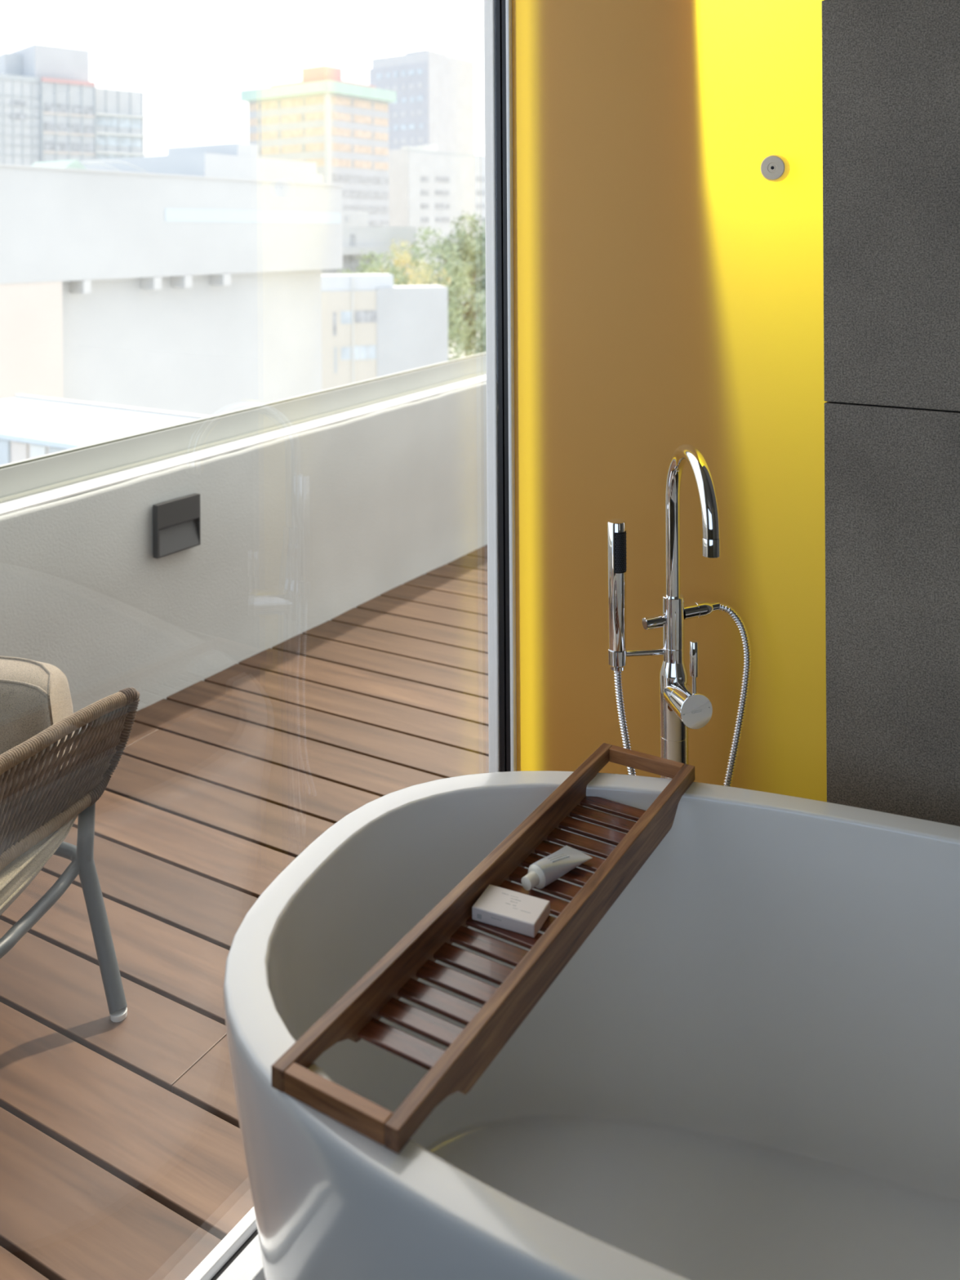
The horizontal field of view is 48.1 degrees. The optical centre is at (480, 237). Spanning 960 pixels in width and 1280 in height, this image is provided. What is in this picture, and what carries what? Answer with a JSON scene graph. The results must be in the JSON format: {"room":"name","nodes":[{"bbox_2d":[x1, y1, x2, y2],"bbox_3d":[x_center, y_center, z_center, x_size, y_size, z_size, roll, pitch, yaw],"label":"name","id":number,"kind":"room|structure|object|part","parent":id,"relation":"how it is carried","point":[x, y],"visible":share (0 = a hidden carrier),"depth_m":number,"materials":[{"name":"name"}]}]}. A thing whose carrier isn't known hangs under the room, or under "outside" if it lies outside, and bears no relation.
{"room":"bathroom","nodes":[
{"label":"bathroom","id":0,"kind":"room"},
{"bbox_2d":[821,0,959,826],"bbox_3d":[1.714,0.189,1.054,2.679,2.400,0.134,0,0,33],"label":"wall","id":1,"kind":"structure","parent":0,"point":[891,68],"depth_m":1.66,"materials":[{"name":"grey tile"}]},
{"bbox_2d":[511,0,826,801],"bbox_3d":[0.313,0.198,1.888,0.588,2.397,0.001,0,0,32],"label":"panel","id":2,"kind":"object","parent":1,"relation":"attached to","point":[668,292],"visible":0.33,"depth_m":1.88,"materials":[{"name":"yellow glass"}]},
{"bbox_2d":[760,154,790,182],"bbox_3d":[0.483,-0.113,1.765,0.044,0.044,0.023,0,0,33],"label":"round wall fitting","id":3,"kind":"object","parent":2,"relation":"attached to","point":[774,167],"visible":1,"depth_m":1.75,"materials":[{"name":"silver metal"}]},
{"bbox_3d":[1.997,1.472,3.224,5.715,0.070,10.000,0,0,29],"label":"deck base","id":4,"kind":"object","parent":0,"visible":0},
{"bbox_2d":[0,381,487,733],"bbox_3d":[-0.500,1.280,4.328,0.320,1.447,9.500,0,0,32],"label":"wall","id":5,"kind":"structure","parent":4,"relation":"on","point":[299,531],"depth_m":3.58,"materials":[{"name":"paint"}]},
{"bbox_2d":[152,493,200,558],"bbox_3d":[-0.939,0.889,3.326,0.030,0.160,0.172,0,0,32],"label":"wall light","id":6,"kind":"object","parent":5,"relation":"attached to","point":[175,522],"visible":1,"depth_m":3.31,"materials":[{"name":"grey metal"}]},
{"bbox_2d":[0,373,486,515],"bbox_3d":[-0.456,0.684,4.299,0.142,0.262,9.500,0,0,32],"label":"trim","id":7,"kind":"structure","parent":5,"relation":"attached to","point":[67,491],"depth_m":3.54,"materials":[{"name":"white metal"}]},
{"bbox_2d":[0,351,486,502],"bbox_3d":[-0.502,0.632,4.327,0.056,0.352,9.500,0,0,32],"label":"coping","id":8,"kind":"object","parent":5,"relation":"on","point":[20,478],"visible":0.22,"depth_m":3.63,"materials":[{"name":"beige"}]},
{"bbox_2d":[0,544,488,1279],"bbox_3d":[0.415,1.412,4.033,1.578,0.030,9.899,0,0,32],"label":"deck","id":9,"kind":"object","parent":4,"relation":"on","point":[122,1156],"visible":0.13,"depth_m":2.25,"materials":[{"name":"brown wood"}]},
{"bbox_2d":[0,687,140,1022],"bbox_3d":[-1.109,1.115,1.862,0.911,0.585,0.739,0,0,8],"label":"lounge chair","id":10,"kind":"object","parent":9,"relation":"on","point":[32,831],"visible":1,"depth_m":1.97,"materials":[{"name":"wicker"}]},
{"bbox_2d":[0,820,72,915],"bbox_3d":[-1.097,1.141,1.801,0.570,0.094,0.600,0,0,10],"label":"seat cushion","id":11,"kind":"object","parent":10,"relation":"on","point":[20,871],"depth_m":1.92,"materials":[{"name":"fabric"}]},
{"bbox_2d":[0,655,76,803],"bbox_3d":[-1.052,1.029,2.225,0.476,0.322,0.197,0,0,10],"label":"pillow","id":12,"kind":"object","parent":10,"relation":"on","point":[35,695],"visible":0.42,"depth_m":2.13,"materials":[{"name":"fabric"}]},
{"bbox_3d":[-1.098,1.195,1.939,0.657,0.043,0.537,0,0,10],"label":"seat frame","id":13,"kind":"part","parent":10,"relation":"part of","materials":[{"name":"grey metal"}]},
{"bbox_3d":[-0.837,0.972,1.873,0.139,0.213,0.612,0,0,38],"label":"woven panel","id":14,"kind":"part","parent":10,"relation":"part of","materials":[{"name":"wicker"}]},
{"bbox_3d":[-0.710,1.235,2.003,0.045,0.333,0.199,0,0,-37],"label":"leg","id":15,"kind":"part","parent":10,"relation":"part of","materials":[{"name":"grey metal"}]},
{"bbox_3d":[0.624,1.421,-0.148,3.240,0.050,3.100,0,0,33],"label":"floor","id":16,"kind":"structure","parent":0,"visible":0},
{"bbox_2d":[223,770,959,1279],"bbox_3d":[0.497,1.097,1.080,1.600,0.600,0.819,0,0,23],"label":"bathtub","id":17,"kind":"object","parent":16,"relation":"on","point":[748,1068],"visible":0.93,"depth_m":1.43,"materials":[{"name":"white ceramic"}]},
{"bbox_2d":[271,742,694,1153],"bbox_3d":[0.060,0.802,1.298,0.147,0.046,0.751,0,0,31],"label":"tray","id":18,"kind":"object","parent":17,"relation":"on","point":[356,1016],"visible":0.95,"depth_m":1.19,"materials":[{"name":"brown wood"}]},
{"bbox_3d":[0.003,0.802,1.332,0.016,0.046,0.751,0,0,31],"label":"rail","id":19,"kind":"part","parent":18,"relation":"part of","materials":[{"name":"brown wood"}]},
{"bbox_2d":[471,884,550,937],"bbox_3d":[0.037,0.806,1.289,0.081,0.016,0.050,0,0,25],"label":"soap box","id":20,"kind":"object","parent":18,"relation":"on","point":[500,907],"visible":1,"depth_m":1.28,"materials":[{"name":"white cardboard"}]},
{"bbox_2d":[477,913,501,920],"bbox_3d":[0.011,0.807,1.274,0.031,0.006,0.001,0,0,24],"label":"print","id":21,"kind":"object","parent":20,"relation":"on","point":[480,916],"depth_m":1.28},
{"bbox_2d":[502,893,530,913],"bbox_3d":[0.041,0.798,1.289,0.019,0.001,0.051,0,0,-24],"label":"print","id":22,"kind":"object","parent":20,"relation":"on","point":[513,903],"depth_m":1.29,"materials":[{"name":"grey"}]},
{"bbox_3d":[0.116,0.801,1.264,0.016,0.046,0.751,0,0,31],"label":"rail","id":23,"kind":"part","parent":18,"relation":"part of","materials":[{"name":"brown wood"}]},
{"bbox_2d":[521,845,592,890],"bbox_3d":[0.093,0.799,1.371,0.043,0.029,0.109,0,0,42],"label":"tube","id":24,"kind":"object","parent":18,"relation":"on","point":[548,869],"visible":1,"depth_m":1.35,"materials":[{"name":"white plastic"}]},
{"bbox_2d":[547,853,569,862],"bbox_3d":[0.100,0.793,1.375,0.009,0.009,0.034,0,0,42],"label":"print","id":25,"kind":"object","parent":24,"relation":"on","point":[553,858],"depth_m":1.37,"materials":[{"name":"grey plastic"}]},
{"bbox_2d":[608,444,751,786],"bbox_3d":[0.300,0.858,1.688,0.207,1.081,0.255,0,0,25],"label":"mixer","id":26,"kind":"object","parent":16,"relation":"on","point":[682,707],"visible":0.53,"depth_m":1.72,"materials":[{"name":"silver metal"}]},
{"bbox_2d":[607,518,626,651],"bbox_3d":[0.221,0.558,1.729,0.030,0.206,0.031,0,0,0],"label":"shower","id":27,"kind":"object","parent":26,"relation":"in","point":[616,532],"visible":1,"depth_m":1.72,"materials":[{"name":"silver metal"}]},
{"bbox_3d":[0.265,0.669,1.735,0.061,0.010,0.010,0,0,-6],"label":"holder arm","id":28,"kind":"part","parent":26,"relation":"part of","materials":[{"name":"silver metal"}]},
{"bbox_3d":[0.280,0.619,1.730,0.035,0.021,0.020,0,0,-18],"label":"diverter knob","id":29,"kind":"part","parent":26,"relation":"part of","materials":[{"name":"silver metal"}]},
{"bbox_3d":[0.328,0.730,1.678,0.054,0.054,0.049,0,0,-13],"label":"temperature knob","id":30,"kind":"part","parent":26,"relation":"part of","materials":[{"name":"silver metal"}]},
{"bbox_3d":[0.322,0.449,1.643,0.024,0.263,0.220,0,0,-6],"label":"spout","id":31,"kind":"part","parent":26,"relation":"part of","materials":[{"name":"silver metal"}]},
{"bbox_3d":[0.330,0.664,1.660,0.013,0.082,0.013,0,0,0],"label":"lever","id":32,"kind":"part","parent":26,"relation":"part of","materials":[{"name":"silver metal"}]},
{"bbox_2d":[684,600,719,619],"bbox_3d":[0.359,0.607,1.755,0.067,0.026,0.024,0,0,-18],"label":"outlet","id":33,"kind":"object","parent":26,"relation":"attached to","point":[702,608],"depth_m":1.75,"materials":[{"name":"silver metal"}]},
{"label":"outside","id":34,"kind":"structure","parent":0,"visible":0},
{"bbox_2d":[448,321,485,359],"bbox_3d":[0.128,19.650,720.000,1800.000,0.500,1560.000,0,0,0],"label":"ground","id":35,"kind":"structure","parent":34,"point":[451,348],"depth_m":183.03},
{"bbox_2d":[0,44,146,165],"bbox_3d":[-65.915,-4.226,163.307,28.104,48.109,26.900,0,0,0],"label":"building","id":36,"kind":"structure","parent":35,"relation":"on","point":[51,110],"depth_m":159.65,"materials":[{"name":"grey concrete"}]},
{"bbox_3d":[-67.918,-11.785,153.566,10.559,0.120,0.120,0,0,-43],"label":"facade rail","id":37,"kind":"part","parent":36,"relation":"part of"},
{"bbox_3d":[-67.928,-13.204,153.566,10.559,0.120,0.120,0,0,-43],"label":"facade rail","id":38,"kind":"part","parent":36,"relation":"part of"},
{"bbox_3d":[-67.937,-14.624,153.566,10.559,0.120,0.120,0,0,-43],"label":"facade rail","id":39,"kind":"part","parent":36,"relation":"part of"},
{"bbox_3d":[-67.946,-16.043,153.566,10.559,0.120,0.120,0,0,-43],"label":"facade rail","id":40,"kind":"part","parent":36,"relation":"part of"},
{"bbox_3d":[-67.955,-17.462,153.566,10.559,0.120,0.120,0,0,-43],"label":"facade rail","id":41,"kind":"part","parent":36,"relation":"part of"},
{"bbox_3d":[-67.965,-18.882,153.566,10.559,0.120,0.120,0,0,-43],"label":"facade rail","id":42,"kind":"part","parent":36,"relation":"part of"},
{"bbox_3d":[-67.974,-20.301,153.566,10.559,0.120,0.120,0,0,-43],"label":"facade rail","id":43,"kind":"part","parent":36,"relation":"part of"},
{"bbox_2d":[0,394,208,465],"bbox_3d":[-5.155,10.908,14.079,5.600,17.052,2.060,0,0,32],"label":"building","id":44,"kind":"structure","parent":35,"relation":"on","point":[31,426],"depth_m":14.04,"materials":[{"name":"white concrete"}]},
{"bbox_3d":[-5.960,3.277,13.437,0.280,1.500,0.030,0,0,32],"label":"wall panel","id":45,"kind":"part","parent":44,"relation":"part of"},
{"bbox_3d":[-5.654,3.275,13.246,0.280,1.500,0.030,0,0,32],"label":"wall panel","id":46,"kind":"part","parent":44,"relation":"part of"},
{"bbox_3d":[-5.349,3.273,13.055,0.280,1.500,0.030,0,0,32],"label":"wall panel","id":47,"kind":"part","parent":44,"relation":"part of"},
{"bbox_3d":[-5.044,3.271,12.864,0.280,1.500,0.030,0,0,32],"label":"wall panel","id":48,"kind":"part","parent":44,"relation":"part of","materials":[{"name":"white"}]},
{"bbox_2d":[0,164,344,416],"bbox_3d":[-13.486,8.892,30.149,9.050,21.191,19.802,0,0,31],"label":"block","id":49,"kind":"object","parent":35,"relation":"on","point":[195,295],"visible":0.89,"depth_m":29.88,"materials":[{"name":"white concrete"}]},
{"bbox_2d":[31,160,148,173],"bbox_3d":[-10.505,-1.803,28.791,1.620,0.452,3.230,0,0,31],"label":"roof canopy","id":50,"kind":"object","parent":49,"relation":"on","point":[76,164],"visible":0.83,"depth_m":27.84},
{"bbox_3d":[-10.060,-1.864,28.969,1.041,0.336,2.467,0,0,31],"label":"arched frame","id":51,"kind":"part","parent":50,"relation":"part of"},
{"bbox_2d":[79,142,316,183],"bbox_3d":[-11.129,-1.221,40.543,8.000,4.187,5.794,0,0,31],"label":"building","id":52,"kind":"structure","parent":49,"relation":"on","point":[235,160],"depth_m":38.03,"materials":[{"name":"white concrete"}]},
{"bbox_3d":[-6.686,-0.628,32.885,0.035,0.359,7.695,0,0,31],"label":"recessed panel","id":53,"kind":"part","parent":49,"relation":"part of","materials":[{"name":"white concrete"}]},
{"bbox_2d":[240,65,396,226],"bbox_3d":[-31.787,-6.442,213.265,30.474,52.097,29.594,0,0,0],"label":"tower","id":54,"kind":"structure","parent":35,"relation":"on","point":[341,126],"depth_m":206.14,"materials":[{"name":"yellow concrete"}]},
{"bbox_3d":[-43.089,-22.635,210.318,1.000,1.350,0.100,0,0,35],"label":"dark pane","id":55,"kind":"part","parent":54,"relation":"part of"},
{"bbox_3d":[-43.052,-16.828,210.318,1.000,1.350,0.100,0,0,35],"label":"dark pane","id":56,"kind":"part","parent":54,"relation":"part of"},
{"bbox_3d":[-38.602,-25.567,207.163,1.000,1.350,0.100,0,0,35],"label":"dark pane","id":57,"kind":"part","parent":54,"relation":"part of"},
{"bbox_3d":[-38.565,-19.761,207.163,1.000,1.350,0.100,0,0,35],"label":"dark pane","id":58,"kind":"part","parent":54,"relation":"part of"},
{"bbox_3d":[-33.346,-16.892,203.522,1.000,1.350,0.100,0,0,35],"label":"dark pane","id":59,"kind":"part","parent":54,"relation":"part of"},
{"bbox_3d":[-33.384,-22.698,203.522,1.000,1.350,0.100,0,0,35],"label":"dark pane","id":60,"kind":"part","parent":54,"relation":"part of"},
{"bbox_3d":[-31.926,-27.909,213.265,23.357,2.047,19.773,0,0,35],"label":"cornice","id":61,"kind":"part","parent":54,"relation":"part of","materials":[{"name":"concrete"}]},
{"bbox_3d":[-24.340,-14.047,205.440,0.100,1.350,0.700,0,0,35],"label":"dark pane","id":62,"kind":"part","parent":54,"relation":"part of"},
{"bbox_2d":[320,226,417,279],"bbox_3d":[-16.295,9.098,132.666,16.427,20.816,18.920,0,0,0],"label":"house","id":63,"kind":"structure","parent":35,"relation":"on","point":[379,239],"depth_m":131.45,"materials":[{"name":"white concrete"}]},
{"bbox_2d":[336,250,409,285],"bbox_3d":[-8.231,10.195,80.325,7.477,18.529,7.606,0,0,0],"label":"tree","id":64,"kind":"object","parent":35,"relation":"on","point":[366,266],"visible":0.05,"depth_m":79.65,"materials":[{"name":"green plant"}]},
{"bbox_2d":[321,273,448,390],"bbox_3d":[-6.459,10.821,63.982,8.751,17.243,3.100,0,0,-14],"label":"block","id":65,"kind":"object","parent":35,"relation":"on","point":[372,327],"visible":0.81,"depth_m":62.59,"materials":[{"name":"white concrete"}]},
{"bbox_2d":[365,239,451,286],"bbox_3d":[-6.645,9.692,96.849,8.333,19.517,8.347,0,0,0],"label":"tree","id":66,"kind":"object","parent":35,"relation":"on","point":[397,262],"visible":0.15,"depth_m":97.04,"materials":[{"name":"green plant"}]},
{"bbox_2d":[368,49,475,155],"bbox_3d":[-18.394,-19.106,346.360,33.456,77.251,32.900,0,0,0],"label":"tower","id":67,"kind":"structure","parent":35,"relation":"on","point":[434,104],"depth_m":336.57,"materials":[{"name":"grey concrete"}]},
{"bbox_2d":[405,49,446,55],"bbox_3d":[-16.923,-56.853,337.870,8.422,1.780,9.917,0,0,35],"label":"plant","id":68,"kind":"object","parent":67,"relation":"on","point":[423,52],"depth_m":333.14,"materials":[{"name":"white"}]},
{"bbox_2d":[373,226,474,360],"bbox_3d":[-5.569,9.138,111.929,11.495,20.623,11.399,0,0,0],"label":"tree","id":69,"kind":"object","parent":35,"relation":"on","point":[455,279],"visible":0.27,"depth_m":110.83,"materials":[{"name":"green plant"}]},
{"bbox_2d":[388,144,485,319],"bbox_3d":[-7.866,-0.638,243.453,24.020,40.178,26.906,0,0,0],"label":"building","id":70,"kind":"structure","parent":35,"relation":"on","point":[428,187],"depth_m":236.29,"materials":[{"name":"white concrete"}]},
{"bbox_2d":[401,146,424,150],"bbox_3d":[-14.586,-18.962,233.928,2.000,1.292,5.109,0,0,40],"label":"plant","id":71,"kind":"object","parent":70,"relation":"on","point":[422,148],"depth_m":232.57,"materials":[{"name":"white"}]},
{"bbox_2d":[417,145,431,151],"bbox_3d":[-12.389,-19.287,238.105,2.000,1.914,2.257,0,0,40],"label":"plant","id":72,"kind":"object","parent":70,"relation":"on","point":[427,148],"depth_m":237.44,"materials":[{"name":"white"}]},
{"bbox_2d":[423,144,437,151],"bbox_3d":[-11.079,-19.523,241.223,2.000,2.368,2.304,0,0,40],"label":"plant","id":73,"kind":"object","parent":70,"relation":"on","point":[433,147],"depth_m":240.59,"materials":[{"name":"white"}]},
{"bbox_3d":[-5.774,-18.623,241.627,0.200,0.500,30.020,0,0,40],"label":"roof rail","id":74,"kind":"part","parent":70,"relation":"part of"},
{"bbox_2d":[414,210,486,355],"bbox_3d":[-2.027,8.077,132.117,15.437,22.716,15.327,0,0,0],"label":"tree","id":75,"kind":"object","parent":35,"relation":"on","point":[474,251],"visible":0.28,"depth_m":128.53,"materials":[{"name":"green plant"}]},
{"bbox_2d":[451,289,485,359],"bbox_3d":[0.511,13.885,84.054,7.943,19.516,8.248,0,0,0],"label":"tree","id":76,"kind":"object","parent":35,"relation":"on","point":[479,320],"visible":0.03,"depth_m":84.17,"materials":[{"name":"green plant"}]},
{"bbox_3d":[-1.180,0.233,0.196,0.160,2.450,1.949,0,0,33],"label":"wall","id":77,"kind":"structure","parent":0,"visible":0},
{"bbox_2d":[185,0,516,1279],"bbox_3d":[-0.277,0.217,1.548,0.078,2.430,1.300,0,0,33],"label":"window","id":78,"kind":"structure","parent":77,"relation":"in","point":[237,1256],"depth_m":2.06,"materials":[{"name":"grey metal"}]},
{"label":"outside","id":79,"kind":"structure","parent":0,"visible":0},
{"bbox_2d":[316,173,324,183],"bbox_3d":[-18.103,-1.368,68.765,8.000,5.771,15.644,0,0,31],"label":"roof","id":80,"kind":"structure","parent":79,"point":[320,180],"depth_m":73.11,"materials":[{"name":"white"}]}
]}

